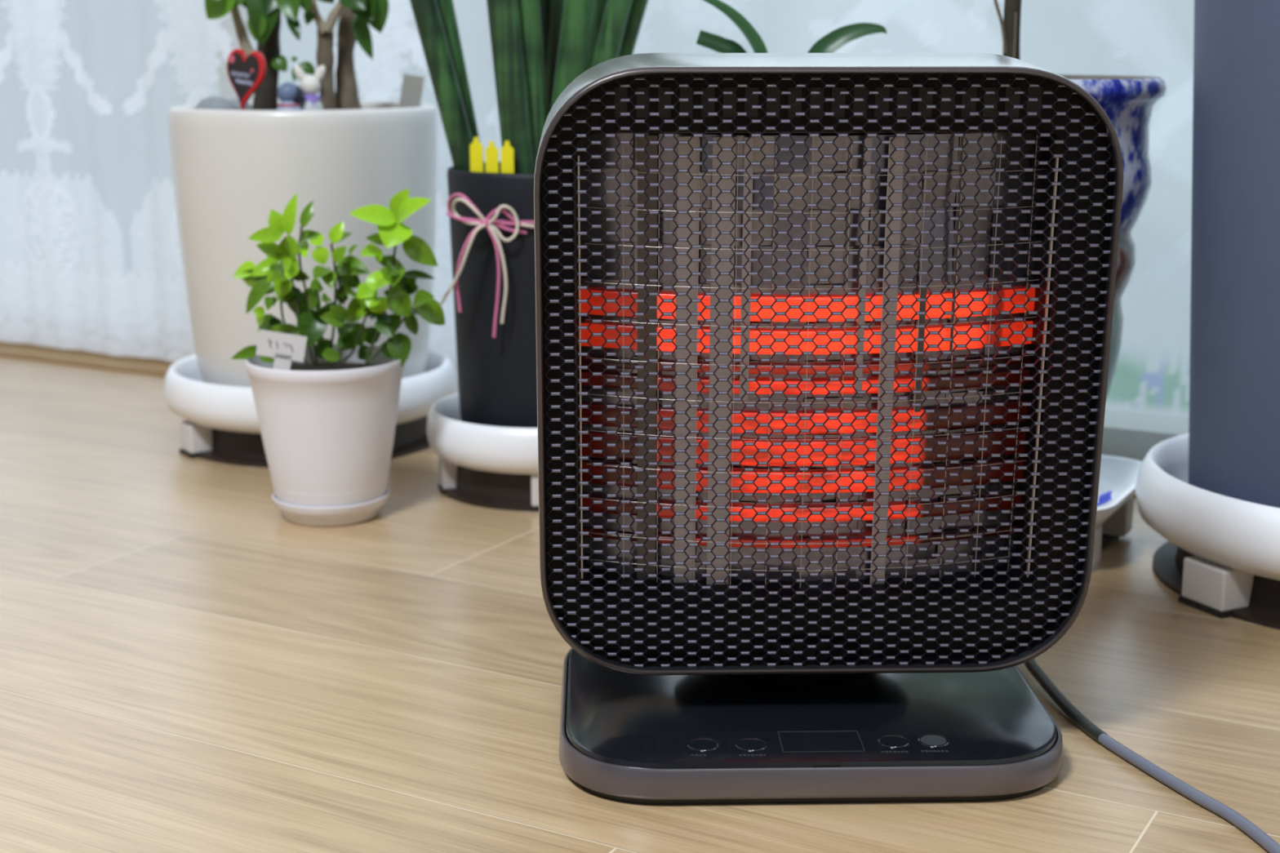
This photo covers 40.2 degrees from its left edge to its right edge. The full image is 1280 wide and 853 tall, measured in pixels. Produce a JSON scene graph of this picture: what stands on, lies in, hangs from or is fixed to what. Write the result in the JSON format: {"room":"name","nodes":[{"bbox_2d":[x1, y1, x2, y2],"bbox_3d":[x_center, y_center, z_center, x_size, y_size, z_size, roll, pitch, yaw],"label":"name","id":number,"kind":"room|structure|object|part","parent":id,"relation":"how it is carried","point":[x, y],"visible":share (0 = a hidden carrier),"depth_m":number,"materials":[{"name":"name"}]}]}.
{"room":"living room","nodes":[
{"label":"living room","id":0,"kind":"room"},
{"bbox_2d":[0,356,1279,852],"bbox_3d":[-0.607,0.435,-0.069,4.901,0.001,4.118,7,14,29],"label":"floor","id":1,"kind":"structure","parent":0,"point":[465,737],"depth_m":1.13,"materials":[{"name":"brown wood"}]},
{"bbox_2d":[163,347,457,467],"bbox_3d":[-0.344,-0.028,1.837,0.302,0.081,0.302,0,12,0],"label":"plant stand","id":2,"kind":"object","parent":1,"relation":"on","point":[221,424],"visible":0.45,"depth_m":1.75,"materials":[{"name":"white plastic"}]},
{"bbox_2d":[168,0,437,386],"bbox_3d":[-0.341,-0.265,1.785,0.268,0.490,0.268,0,12,0],"label":"potted tree","id":3,"kind":"object","parent":2,"relation":"on","point":[230,167],"visible":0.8,"depth_m":1.70,"materials":[{"name":"white ceramic"}]},
{"bbox_2d":[194,96,236,109],"bbox_3d":[-0.420,-0.312,1.723,0.044,0.026,0.024,0,12,0],"label":"stone","id":4,"kind":"object","parent":3,"relation":"in","point":[211,102],"visible":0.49,"depth_m":1.71,"materials":[{"name":"white stone"}]},
{"bbox_2d":[227,98,253,110],"bbox_3d":[-0.407,-0.319,1.763,0.034,0.022,0.024,0,12,0],"label":"stone","id":5,"kind":"object","parent":3,"relation":"on","point":[236,102],"visible":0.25,"depth_m":1.75,"materials":[{"name":"grey stone"}]},
{"bbox_2d":[226,48,266,110],"bbox_3d":[-0.378,-0.323,1.680,0.038,0.080,0.010,3,13,14],"label":"pick","id":6,"kind":"object","parent":3,"relation":"on","point":[246,73],"visible":0.98,"depth_m":1.67,"materials":[{"name":"red paint"}]},
{"bbox_2d":[276,82,303,110],"bbox_3d":[-0.336,-0.310,1.673,0.029,0.040,0.029,0,12,0],"label":"figurine","id":7,"kind":"object","parent":3,"relation":"on","point":[291,95],"visible":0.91,"depth_m":1.66,"materials":[{"name":"blue ceramic"}]},
{"bbox_2d":[293,65,325,110],"bbox_3d":[-0.318,-0.321,1.686,0.028,0.056,0.028,-12,17,-44],"label":"figurine","id":8,"kind":"object","parent":3,"relation":"on","point":[310,85],"visible":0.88,"depth_m":1.68,"materials":[{"name":"white ceramic"}]},
{"bbox_2d":[399,73,424,107],"bbox_3d":[-0.232,-0.333,1.770,0.028,0.048,0.002,0,12,0],"label":"label","id":9,"kind":"object","parent":3,"relation":"on","point":[412,85],"visible":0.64,"depth_m":1.77,"materials":[{"name":"grey plastic"}]},
{"bbox_2d":[231,188,444,526],"bbox_3d":[-0.260,-0.063,1.514,0.186,0.288,0.137,0,12,0],"label":"potted plant","id":10,"kind":"object","parent":1,"relation":"on","point":[327,422],"visible":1,"depth_m":1.49,"materials":[{"name":"green plant"}]},
{"bbox_2d":[255,329,306,370],"bbox_3d":[-0.300,-0.062,1.460,0.043,0.038,0.008,0,12,0],"label":"plant tag","id":11,"kind":"object","parent":10,"relation":"on","point":[285,348],"visible":1,"depth_m":1.46,"materials":[{"name":"grey plastic"}]},
{"bbox_3d":[-0.273,0.005,1.529,0.137,0.134,0.137,0,12,0],"label":"pot","id":12,"kind":"part","parent":10,"relation":"part of","materials":[{"name":"white plastic"}]},
{"bbox_2d":[426,392,538,511],"bbox_3d":[-0.091,0.017,1.643,0.218,0.077,0.218,0,12,0],"label":"plant stand","id":13,"kind":"object","parent":1,"relation":"on","point":[483,466],"visible":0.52,"depth_m":1.56,"materials":[{"name":"white plastic"}]},
{"bbox_2d":[409,0,648,427],"bbox_3d":[-0.088,-0.367,1.558,0.381,0.787,0.168,-5,13,-20],"label":"potted snake plant","id":14,"kind":"object","parent":13,"relation":"on","point":[539,47],"visible":0.38,"depth_m":1.54,"materials":[{"name":"green plant"}]},
{"bbox_2d":[439,192,534,337],"bbox_3d":[-0.091,-0.157,1.598,0.171,0.126,0.182,0,12,0],"label":"ribbon bow","id":15,"kind":"object","parent":14,"relation":"attached to","point":[491,224],"visible":0.93,"depth_m":1.51,"materials":[{"name":"pink fabric"}]},
{"bbox_2d":[470,137,514,173],"bbox_3d":[-0.129,-0.228,1.524,0.046,0.047,0.010,8,15,31],"label":"picket fence","id":16,"kind":"object","parent":14,"relation":"in","point":[491,153],"visible":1,"depth_m":1.52,"materials":[{"name":"yellow paint"}]},
{"bbox_3d":[-0.091,-0.109,1.615,0.168,0.260,0.168,0,12,0],"label":"pot","id":17,"kind":"part","parent":14,"relation":"part of","materials":[{"name":"black"}]},
{"bbox_2d":[0,341,1136,497],"bbox_3d":[0.402,0.047,1.679,4.900,0.003,0.089,7,14,29],"label":"trim","id":18,"kind":"structure","parent":1,"relation":"on","point":[152,366],"depth_m":2.28,"materials":[{"name":"brown wood"}]},
{"bbox_2d":[696,0,886,53],"bbox_3d":[0.125,-0.125,1.427,0.136,0.447,0.136,7,15,30],"label":"leaf plant","id":19,"kind":"object","parent":1,"relation":"on","point":[834,40],"visible":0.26,"depth_m":1.38,"materials":[{"name":"green plant"}]},
{"bbox_2d":[533,53,1279,852],"bbox_3d":[0.137,0.003,0.950,0.387,0.403,0.401,0,12,-1],"label":"heater","id":20,"kind":"object","parent":1,"relation":"on","point":[823,340],"visible":1,"depth_m":0.99,"materials":[{"name":"black plastic"}]},
{"bbox_3d":[-0.034,-0.030,0.989,0.001,0.247,0.003,0,17,-1],"label":"edge trim","id":21,"kind":"part","parent":20,"relation":"part of","materials":[{"name":"silver metal"}]},
{"bbox_3d":[0.097,0.162,1.066,0.284,0.007,0.229,0,12,-1],"label":"control panel","id":22,"kind":"part","parent":20,"relation":"part of","materials":[{"name":"black plastic"}]},
{"bbox_3d":[0.101,-0.036,1.015,0.313,0.344,0.066,0,17,-1],"label":"panel","id":23,"kind":"part","parent":20,"relation":"part of","materials":[{"name":"black metal"}]},
{"bbox_2d":[542,73,1115,667],"bbox_3d":[0.103,-0.024,0.974,0.311,0.343,0.003,0,17,-1],"label":"grille","id":24,"kind":"object","parent":20,"relation":"attached to","point":[637,77],"depth_m":0.97,"materials":[{"name":"black metal"}]},
{"bbox_3d":[0.229,-0.030,0.996,0.001,0.249,0.003,0,17,-1],"label":"edge trim","id":25,"kind":"part","parent":20,"relation":"part of","materials":[{"name":"silver metal"}]},
{"bbox_3d":[0.312,0.212,0.923,0.025,0.007,0.251,-3,13,-12],"label":"power cord","id":26,"kind":"part","parent":20,"relation":"part of","materials":[{"name":"grey plastic"}]},
{"bbox_2d":[1092,454,1142,566],"bbox_3d":[0.312,0.066,1.462,0.200,0.058,0.200,7,14,29],"label":"saucer","id":27,"kind":"object","parent":1,"relation":"on","point":[1118,476],"visible":0.24,"depth_m":1.46,"materials":[{"name":"white glazed ceramic"}]},
{"bbox_2d":[993,0,1166,399],"bbox_3d":[0.310,-0.179,1.410,0.209,0.464,0.209,0,12,0],"label":"potted plant","id":28,"kind":"object","parent":27,"relation":"on","point":[1128,102],"visible":0.22,"depth_m":1.35,"materials":[{"name":"ceramic"}]},
{"bbox_3d":[0.310,-0.115,1.424,0.209,0.334,0.209,0,12,0],"label":"pot","id":29,"kind":"part","parent":28,"relation":"part of","materials":[{"name":"ceramic"}]},
{"bbox_3d":[0.312,0.050,1.459,0.200,0.026,0.200,7,14,29],"label":"dish","id":30,"kind":"part","parent":27,"relation":"part of","materials":[{"name":"white ceramic"}]},
{"bbox_2d":[1134,432,1279,630],"bbox_3d":[0.556,0.076,1.345,0.340,0.090,0.340,0,12,0],"label":"plant stand","id":31,"kind":"object","parent":1,"relation":"on","point":[1220,554],"visible":0.87,"depth_m":1.27,"materials":[{"name":"white plastic"}]},
{"bbox_2d":[1188,0,1279,508],"bbox_3d":[0.556,-0.157,1.294,0.308,0.487,0.308,0,12,0],"label":"pot","id":32,"kind":"object","parent":31,"relation":"on","point":[1234,423],"visible":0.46,"depth_m":1.25,"materials":[{"name":"ceramic"}]},
{"bbox_2d":[217,4,1189,461],"bbox_3d":[0.443,-1.090,1.502,4.915,2.300,0.080,7,14,29],"label":"window","id":33,"kind":"structure","parent":0,"point":[1130,435],"depth_m":1.70,"materials":[{"name":"white glass"}]},
{"bbox_3d":[0.443,-1.112,1.497,4.915,2.255,0.080,7,14,29],"label":"frame","id":34,"kind":"part","parent":33,"relation":"part of","materials":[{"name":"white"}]},
{"bbox_2d":[0,0,499,393],"bbox_3d":[-0.748,-1.150,2.058,1.480,2.148,0.014,7,14,29],"label":"lace curtain","id":35,"kind":"object","parent":33,"relation":"hanging from","point":[64,283],"visible":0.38,"depth_m":2.22,"materials":[{"name":"white fabric"}]},
{"bbox_2d":[496,0,1193,413],"bbox_3d":[1.016,-0.940,1.116,2.700,2.150,0.021,7,14,29],"label":"sheer curtain","id":36,"kind":"object","parent":33,"relation":"hanging from","point":[1140,382],"visible":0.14,"depth_m":1.65,"materials":[{"name":"white fabric"}]},
{"bbox_3d":[0.443,0.011,1.746,4.900,0.044,0.080,7,14,29],"label":"rail","id":37,"kind":"part","parent":33,"relation":"part of","materials":[{"name":"grey"}]}
]}

